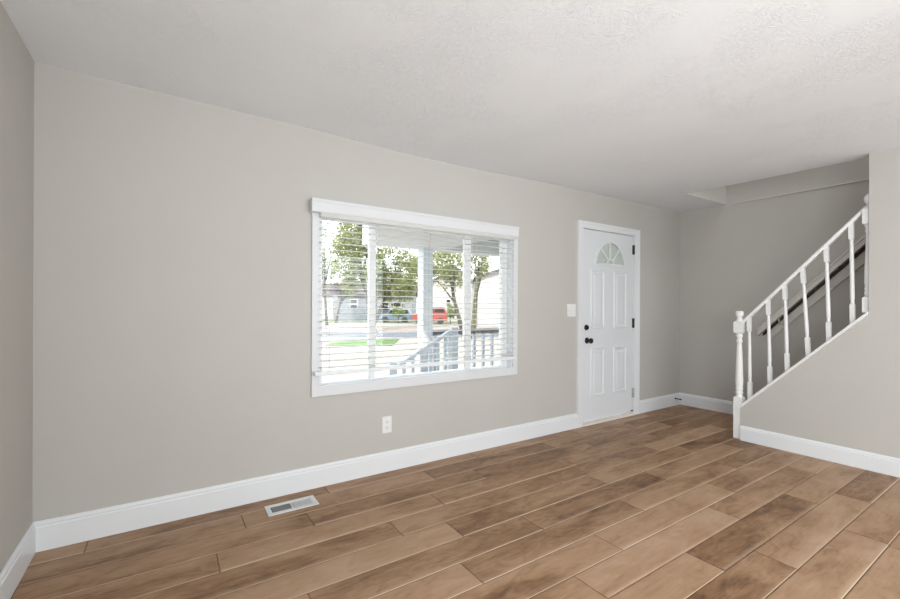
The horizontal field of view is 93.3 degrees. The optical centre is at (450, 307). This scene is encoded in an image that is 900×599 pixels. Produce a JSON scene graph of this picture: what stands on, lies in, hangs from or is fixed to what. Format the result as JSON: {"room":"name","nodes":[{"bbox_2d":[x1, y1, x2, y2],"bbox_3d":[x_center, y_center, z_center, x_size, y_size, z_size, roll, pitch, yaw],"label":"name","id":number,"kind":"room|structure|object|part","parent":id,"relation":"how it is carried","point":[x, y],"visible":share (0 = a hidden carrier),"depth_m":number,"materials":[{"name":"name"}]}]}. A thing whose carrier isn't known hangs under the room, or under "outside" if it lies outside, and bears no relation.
{"room":"empty living room","nodes":[
{"label":"empty living room","id":0,"kind":"room"},
{"bbox_2d":[0,1,33,572],"bbox_3d":[-0.709,0.014,-0.090,0.150,2.930,5.500,0,0,-33],"label":"wall","id":1,"kind":"structure","parent":0,"point":[16,62],"depth_m":1.87,"materials":[{"name":"beige paint"}]},
{"bbox_2d":[0,522,35,598],"bbox_3d":[-0.645,1.155,-0.045,0.015,0.149,5.200,0,0,-33],"label":"baseboard","id":2,"kind":"structure","parent":1,"relation":"attached to","point":[17,564],"depth_m":1.88,"materials":[{"name":"white paint"}]},
{"bbox_2d":[32,61,679,521],"bbox_3d":[0.391,0.018,3.846,6.030,2.930,0.150,0,0,-33],"label":"wall","id":3,"kind":"structure","parent":0,"point":[172,235],"depth_m":2.58,"materials":[{"name":"beige paint"}]},
{"bbox_2d":[33,413,577,552],"bbox_3d":[-0.391,1.156,3.233,4.057,0.149,0.015,0,0,-33],"label":"baseboard","id":4,"kind":"structure","parent":3,"relation":"attached to","point":[52,533],"depth_m":2.70,"materials":[{"name":"white paint"}]},
{"bbox_2d":[382,416,391,433],"bbox_3d":[-0.474,0.880,3.179,0.077,0.125,0.010,0,0,-33],"label":"wall outlet","id":5,"kind":"object","parent":3,"relation":"attached to","point":[387,420],"visible":1,"depth_m":3.18,"materials":[{"name":"white plastic"}]},
{"bbox_2d":[311,213,517,396],"bbox_3d":[-0.204,-0.051,3.440,1.854,1.325,0.170,0,0,-33],"label":"window","id":6,"kind":"structure","parent":3,"relation":"in","point":[319,388],"depth_m":3.29,"materials":[{"name":"white paint"}]},
{"bbox_2d":[310,197,518,375],"bbox_3d":[-0.165,-0.128,3.326,1.828,1.182,0.066,0,0,-33],"label":"window blind","id":7,"kind":"object","parent":6,"relation":"attached to","point":[329,209],"visible":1,"depth_m":3.23,"materials":[{"name":"white paint"}]},
{"bbox_3d":[-0.830,-0.089,2.892,0.002,1.065,0.055,0,0,-33],"label":"ladder cord","id":8,"kind":"part","parent":7,"relation":"part of","materials":[{"name":"white fabric"}]},
{"bbox_3d":[-0.540,-0.088,3.084,0.002,1.065,0.055,0,0,-33],"label":"ladder cord","id":9,"kind":"part","parent":7,"relation":"part of","materials":[{"name":"white fabric"}]},
{"bbox_3d":[-0.168,0.451,3.331,1.784,0.025,0.054,0,0,-33],"label":"rail","id":10,"kind":"part","parent":7,"relation":"part of","materials":[{"name":"white paint"}]},
{"bbox_3d":[-0.151,-0.622,3.339,1.737,0.037,0.046,0,0,-33],"label":"head rail","id":11,"kind":"part","parent":7,"relation":"part of","materials":[{"name":"white plastic"}]},
{"bbox_3d":[-0.170,-0.086,3.329,0.002,1.065,0.055,0,0,-33],"label":"ladder cord","id":12,"kind":"part","parent":7,"relation":"part of","materials":[{"name":"white fabric"}]},
{"bbox_3d":[0.201,-0.085,3.575,0.002,1.065,0.055,0,0,-33],"label":"ladder cord","id":13,"kind":"part","parent":7,"relation":"part of","materials":[{"name":"white fabric"}]},
{"bbox_3d":[0.508,-0.084,3.778,0.002,1.065,0.055,0,0,-33],"label":"ladder cord","id":14,"kind":"part","parent":7,"relation":"part of","materials":[{"name":"white fabric"}]},
{"bbox_2d":[363,225,498,256],"bbox_3d":[1.296,-0.855,5.474,5.470,0.295,1.569,0,0,-33],"label":"beam","id":15,"kind":"structure","parent":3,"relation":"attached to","point":[365,230],"depth_m":4.77,"materials":[{"name":"white paint"}]},
{"bbox_2d":[567,304,575,316],"bbox_3d":[1.231,0.033,4.301,0.123,0.128,0.018,0,0,-33],"label":"light switch","id":16,"kind":"object","parent":3,"relation":"attached to","point":[571,308],"visible":1,"depth_m":4.30,"materials":[{"name":"white plastic"}]},
{"bbox_2d":[577,220,639,427],"bbox_3d":[1.724,0.173,4.689,1.071,2.131,0.217,0,0,-33],"label":"door","id":17,"kind":"structure","parent":3,"relation":"in","point":[608,256],"depth_m":4.64,"materials":[{"name":"white paint"}]},
{"bbox_3d":[1.449,0.351,4.419,0.064,0.064,0.071,0,0,-33],"label":"knob","id":18,"kind":"part","parent":17,"relation":"part of","materials":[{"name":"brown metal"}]},
{"bbox_3d":[1.576,0.693,4.543,0.230,0.510,0.008,0,0,-33],"label":"raised panel","id":19,"kind":"part","parent":17,"relation":"part of","materials":[{"name":"white paint"}]},
{"bbox_3d":[1.579,-0.082,4.543,0.230,0.630,0.008,0,0,-33],"label":"raised panel","id":20,"kind":"part","parent":17,"relation":"part of","materials":[{"name":"white paint"}]},
{"bbox_3d":[1.746,-0.587,4.680,0.480,0.240,0.005,0,0,-33],"label":"fanlight glass","id":21,"kind":"part","parent":17,"relation":"part of","materials":[{"name":"white"}]},
{"bbox_3d":[1.760,-0.587,4.658,0.508,0.268,0.012,0,0,-33],"label":"fanlight frame","id":22,"kind":"part","parent":17,"relation":"part of","materials":[{"name":"white paint"}]},
{"bbox_3d":[1.903,0.695,4.760,0.235,0.510,0.008,0,0,-33],"label":"raised panel","id":23,"kind":"part","parent":17,"relation":"part of","materials":[{"name":"white paint"}]},
{"bbox_3d":[1.906,-0.080,4.760,0.235,0.630,0.008,0,0,-33],"label":"raised panel","id":24,"kind":"part","parent":17,"relation":"part of","materials":[{"name":"white paint"}]},
{"bbox_2d":[640,392,679,413],"bbox_3d":[2.570,1.168,5.192,0.902,0.149,0.015,0,0,-33],"label":"baseboard","id":25,"kind":"structure","parent":3,"relation":"attached to","point":[651,404],"depth_m":5.17,"materials":[{"name":"white paint"}]},
{"bbox_2d":[0,0,899,212],"bbox_3d":[1.873,-1.306,1.615,6.030,0.270,5.200,0,0,-33],"label":"ceiling","id":26,"kind":"structure","parent":0,"point":[664,104],"depth_m":2.17,"materials":[{"name":"white paint"}]},
{"bbox_2d":[11,404,899,598],"bbox_3d":[1.857,1.241,1.624,6.230,0.003,5.420,0,0,-33],"label":"floor","id":27,"kind":"structure","parent":0,"point":[664,503],"depth_m":2.29,"materials":[{"name":"brown wood"}]},
{"bbox_2d":[264,495,318,516],"bbox_3d":[-0.978,1.225,2.624,0.294,0.005,0.141,0,0,-33],"label":"floor vent","id":28,"kind":"object","parent":27,"relation":"in","point":[283,507],"visible":1,"depth_m":2.62,"materials":[{"name":"white metal"}]},
{"bbox_2d":[680,157,868,400],"bbox_3d":[4.449,-1.100,3.321,0.150,5.200,5.500,0,0,-33],"label":"wall","id":29,"kind":"structure","parent":0,"point":[733,257],"depth_m":4.72,"materials":[{"name":"beige paint"}]},
{"bbox_2d":[680,393,732,413],"bbox_3d":[3.272,1.171,4.935,0.015,0.149,1.220,0,0,-33],"label":"baseboard","id":30,"kind":"structure","parent":29,"relation":"attached to","point":[719,405],"depth_m":5.15,"materials":[{"name":"white paint"}]},
{"bbox_2d":[734,179,868,203],"bbox_3d":[4.528,-1.195,3.061,0.004,0.014,4.480,0,0,-33],"label":"trim","id":31,"kind":"structure","parent":29,"relation":"attached to","point":[864,179],"depth_m":4.38,"materials":[{"name":"beige paint"}]},
{"bbox_2d":[757,234,865,337],"bbox_3d":[4.099,-1.029,3.634,0.086,2.757,2.508,0,0,-33],"label":"wall handrail","id":32,"kind":"object","parent":29,"relation":"attached to","point":[839,270],"visible":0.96,"depth_m":4.25,"materials":[{"name":"brown wood"}]},
{"bbox_2d":[740,147,899,457],"bbox_3d":[3.899,0.028,2.301,0.115,2.440,4.102,0,0,-33],"label":"wall","id":33,"kind":"structure","parent":0,"point":[847,393],"depth_m":3.25,"materials":[{"name":"beige paint"}]},
{"bbox_2d":[733,194,868,438],"bbox_3d":[2.991,0.183,3.672,0.139,2.122,0.933,0,0,-33],"label":"stair railing","id":34,"kind":"object","parent":33,"relation":"on","point":[739,326],"visible":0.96,"depth_m":3.63,"materials":[{"name":"white paint"}]},
{"bbox_3d":[2.736,0.640,4.019,0.074,1.206,0.074,0,0,-33],"label":"newel post","id":35,"kind":"part","parent":34,"relation":"part of","materials":[{"name":"white paint"}]},
{"bbox_3d":[3.001,-0.315,3.651,0.056,0.941,0.832,0,0,-33],"label":"handrail","id":36,"kind":"part","parent":34,"relation":"part of","materials":[{"name":"white paint"}]},
{"bbox_2d":[740,425,899,477],"bbox_3d":[3.841,1.179,2.263,0.015,0.137,4.096,0,0,-33],"label":"baseboard","id":37,"kind":"structure","parent":33,"relation":"attached to","point":[874,462],"depth_m":3.45,"materials":[{"name":"white paint"}]},
{"bbox_3d":[1.773,1.594,5.797,4.300,0.390,1.569,0,0,-33],"label":"porch base","id":38,"kind":"object","parent":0,"visible":0},
{"bbox_3d":[1.731,1.349,5.817,4.350,0.100,1.649,0,0,-33],"label":"porch deck","id":39,"kind":"object","parent":38,"relation":"on","visible":0},
{"bbox_2d":[417,248,432,372],"bbox_3d":[-0.311,0.288,5.235,0.158,2.005,0.164,0,0,-33],"label":"porch post","id":40,"kind":"object","parent":39,"relation":"on","point":[422,296],"visible":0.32,"depth_m":5.18,"materials":[{"name":"white paint"}]},
{"bbox_2d":[433,328,498,370],"bbox_3d":[0.688,0.747,5.897,2.235,0.915,0.090,0,0,-33],"label":"porch railing","id":41,"kind":"object","parent":40,"relation":"attached to","point":[473,332],"visible":0.18,"depth_m":5.65,"materials":[{"name":"paint"}]},
{"bbox_3d":[0.690,0.320,5.897,2.235,0.060,0.090,0,0,-33],"label":"rail","id":42,"kind":"part","parent":41,"relation":"part of","materials":[{"name":"white wood"}]},
{"label":"outside","id":43,"kind":"structure","parent":0,"visible":0},
{"bbox_2d":[322,332,498,336],"bbox_3d":[-1.044,1.797,27.480,80.000,0.062,5.000,0,0,-2],"label":"road","id":44,"kind":"structure","parent":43,"point":[411,334],"depth_m":26.56,"materials":[{"name":"grey asphalt"}]},
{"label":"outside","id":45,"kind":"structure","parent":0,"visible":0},
{"bbox_2d":[322,337,498,380],"bbox_3d":[3.862,1.898,20.305,150.000,0.200,23.440,0,0,-33],"label":"ground","id":46,"kind":"structure","parent":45,"point":[409,340],"depth_m":15.54,"materials":[{"name":"concrete"}]},
{"bbox_2d":[326,339,398,345],"bbox_3d":[-4.208,1.775,21.157,3.000,0.080,3.800,0,0,-2],"label":"lawn","id":47,"kind":"structure","parent":46,"relation":"on","point":[385,341],"depth_m":20.74,"materials":[{"name":"green plant"}]},
{"bbox_2d":[433,251,471,334],"bbox_3d":[-0.088,-1.027,26.021,3.168,5.696,2.966,0,0,-33],"label":"leafy tree","id":48,"kind":"object","parent":46,"relation":"on","point":[451,280],"visible":0.65,"depth_m":25.59,"materials":[{"name":"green plant"}]},
{"bbox_2d":[471,255,490,338],"bbox_3d":[1.656,-0.804,24.028,1.362,5.207,1.414,0,0,-2],"label":"leafy tree","id":49,"kind":"object","parent":46,"relation":"on","point":[485,265],"visible":0.63,"depth_m":23.89,"materials":[{"name":"green plant"}]},
{"bbox_3d":[-0.359,1.625,4.535,0.650,0.310,1.120,0,0,-33],"label":"porch steps","id":50,"kind":"structure","parent":46,"relation":"on","visible":0},
{"bbox_2d":[386,327,457,375],"bbox_3d":[-0.316,1.016,5.053,0.930,1.530,0.090,0,0,-33],"label":"railing","id":51,"kind":"object","parent":50,"relation":"on","point":[447,333],"visible":0.3,"depth_m":5.16,"materials":[{"name":"paint"}]},
{"bbox_3d":[-0.667,1.204,4.822,0.090,1.150,0.090,0,0,-33],"label":"post","id":52,"kind":"part","parent":51,"relation":"part of","materials":[{"name":"paint"}]},
{"bbox_3d":[-0.314,0.493,5.053,0.768,0.421,0.060,0,0,-33],"label":"sloping rail","id":53,"kind":"part","parent":51,"relation":"part of","materials":[{"name":"paint"}]},
{"bbox_3d":[0.035,0.772,5.285,0.090,1.040,0.090,0,0,-33],"label":"post","id":54,"kind":"part","parent":51,"relation":"part of","materials":[{"name":"paint"}]},
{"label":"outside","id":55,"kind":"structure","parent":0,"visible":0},
{"bbox_2d":[322,323,498,331],"bbox_3d":[-1.469,1.798,38.722,120.000,0.056,18.500,0,0,-2],"label":"ground","id":56,"kind":"structure","parent":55,"point":[415,328],"depth_m":37.09,"materials":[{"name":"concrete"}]},
{"bbox_2d":[322,224,337,324],"bbox_3d":[-11.727,-3.115,39.983,2.536,9.719,2.485,0,0,0],"label":"tree","id":57,"kind":"object","parent":56,"relation":"on","point":[325,271],"visible":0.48,"depth_m":39.88,"materials":[{"name":"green plant"}]},
{"bbox_2d":[327,280,360,322],"bbox_3d":[-11.619,-0.653,46.014,3.394,4.833,3.383,0,0,-33],"label":"tree","id":58,"kind":"object","parent":56,"relation":"on","point":[336,288],"visible":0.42,"depth_m":45.90,"materials":[{"name":"grey plant"}]},
{"bbox_2d":[328,222,385,310],"bbox_3d":[-6.592,-2.649,30.080,3.986,8.869,3.916,0,0,-33],"label":"leafy tree","id":59,"kind":"object","parent":56,"relation":"on","point":[363,273],"visible":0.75,"depth_m":29.39,"materials":[{"name":"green plant"}]},
{"bbox_2d":[367,246,417,323],"bbox_3d":[-3.959,-1.847,33.013,4.969,7.342,5.002,0,0,-33],"label":"leafy tree","id":60,"kind":"object","parent":56,"relation":"on","point":[405,278],"visible":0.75,"depth_m":32.73,"materials":[{"name":"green plant"}]},
{"bbox_2d":[391,307,405,322],"bbox_3d":[-5.680,0.894,45.949,1.527,1.762,1.596,0,0,-33],"label":"round bush","id":61,"kind":"object","parent":56,"relation":"on","point":[393,310],"visible":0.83,"depth_m":45.80,"materials":[{"name":"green plant"}]},
{"bbox_2d":[412,307,447,323],"bbox_3d":[-2.107,0.878,44.875,3.626,1.750,1.790,0,0,0],"label":"parked car","id":62,"kind":"object","parent":56,"relation":"on","point":[435,311],"visible":0.44,"depth_m":44.00,"materials":[{"name":"red paint"}]},
{"bbox_2d":[445,303,455,324],"bbox_3d":[0.134,0.710,42.025,1.242,2.162,1.299,0,0,-33],"label":"round bush","id":63,"kind":"object","parent":56,"relation":"on","point":[449,311],"visible":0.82,"depth_m":41.93,"materials":[{"name":"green plant"}]},
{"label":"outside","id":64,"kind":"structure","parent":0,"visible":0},
{"bbox_2d":[322,318,462,322],"bbox_3d":[-3.156,1.784,83.441,191.707,0.070,155.964,0,0,-33],"label":"ground","id":65,"kind":"structure","parent":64,"point":[334,318],"depth_m":48.26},
{"bbox_2d":[322,283,339,318],"bbox_3d":[-20.552,-1.002,66.000,7.862,5.400,9.000,0,0,0],"label":"house","id":66,"kind":"structure","parent":65,"relation":"on","point":[334,304],"depth_m":62.00,"materials":[{"name":"white"}]},
{"bbox_2d":[333,282,376,321],"bbox_3d":[-11.571,-0.816,54.000,4.297,5.100,9.000,0,0,0],"label":"house","id":67,"kind":"structure","parent":65,"relation":"on","point":[347,303],"depth_m":50.00,"materials":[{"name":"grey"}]},
{"bbox_3d":[-11.356,-0.350,49.935,0.790,1.070,0.030,0,0,0],"label":"pane","id":68,"kind":"part","parent":67,"relation":"part of","materials":[{"name":"black"}]},
{"bbox_2d":[379,309,411,321],"bbox_3d":[-6.255,0.986,48.875,3.617,1.500,1.790,0,0,0],"label":"parked car","id":69,"kind":"object","parent":65,"relation":"on","point":[381,317],"visible":0.72,"depth_m":48.01,"materials":[{"name":"blue paint"}]},
{"bbox_2d":[378,282,417,313],"bbox_3d":[-8.091,-1.051,64.500,6.369,5.600,10.000,0,0,0],"label":"house","id":70,"kind":"structure","parent":65,"relation":"on","point":[410,305],"depth_m":60.01,"materials":[{"name":"grey"}]},
{"bbox_2d":[433,269,472,320],"bbox_3d":[0.338,-1.717,56.500,6.333,7.000,9.800,0,0,0],"label":"house","id":71,"kind":"structure","parent":65,"relation":"on","point":[437,302],"depth_m":51.99,"materials":[{"name":"white"}]},
{"bbox_2d":[471,269,498,325],"bbox_3d":[10.246,-1.776,45.000,15.959,7.200,10.800,0,0,0],"label":"house","id":72,"kind":"structure","parent":65,"relation":"on","point":[492,287],"depth_m":40.00,"materials":[{"name":"white"}]}
]}

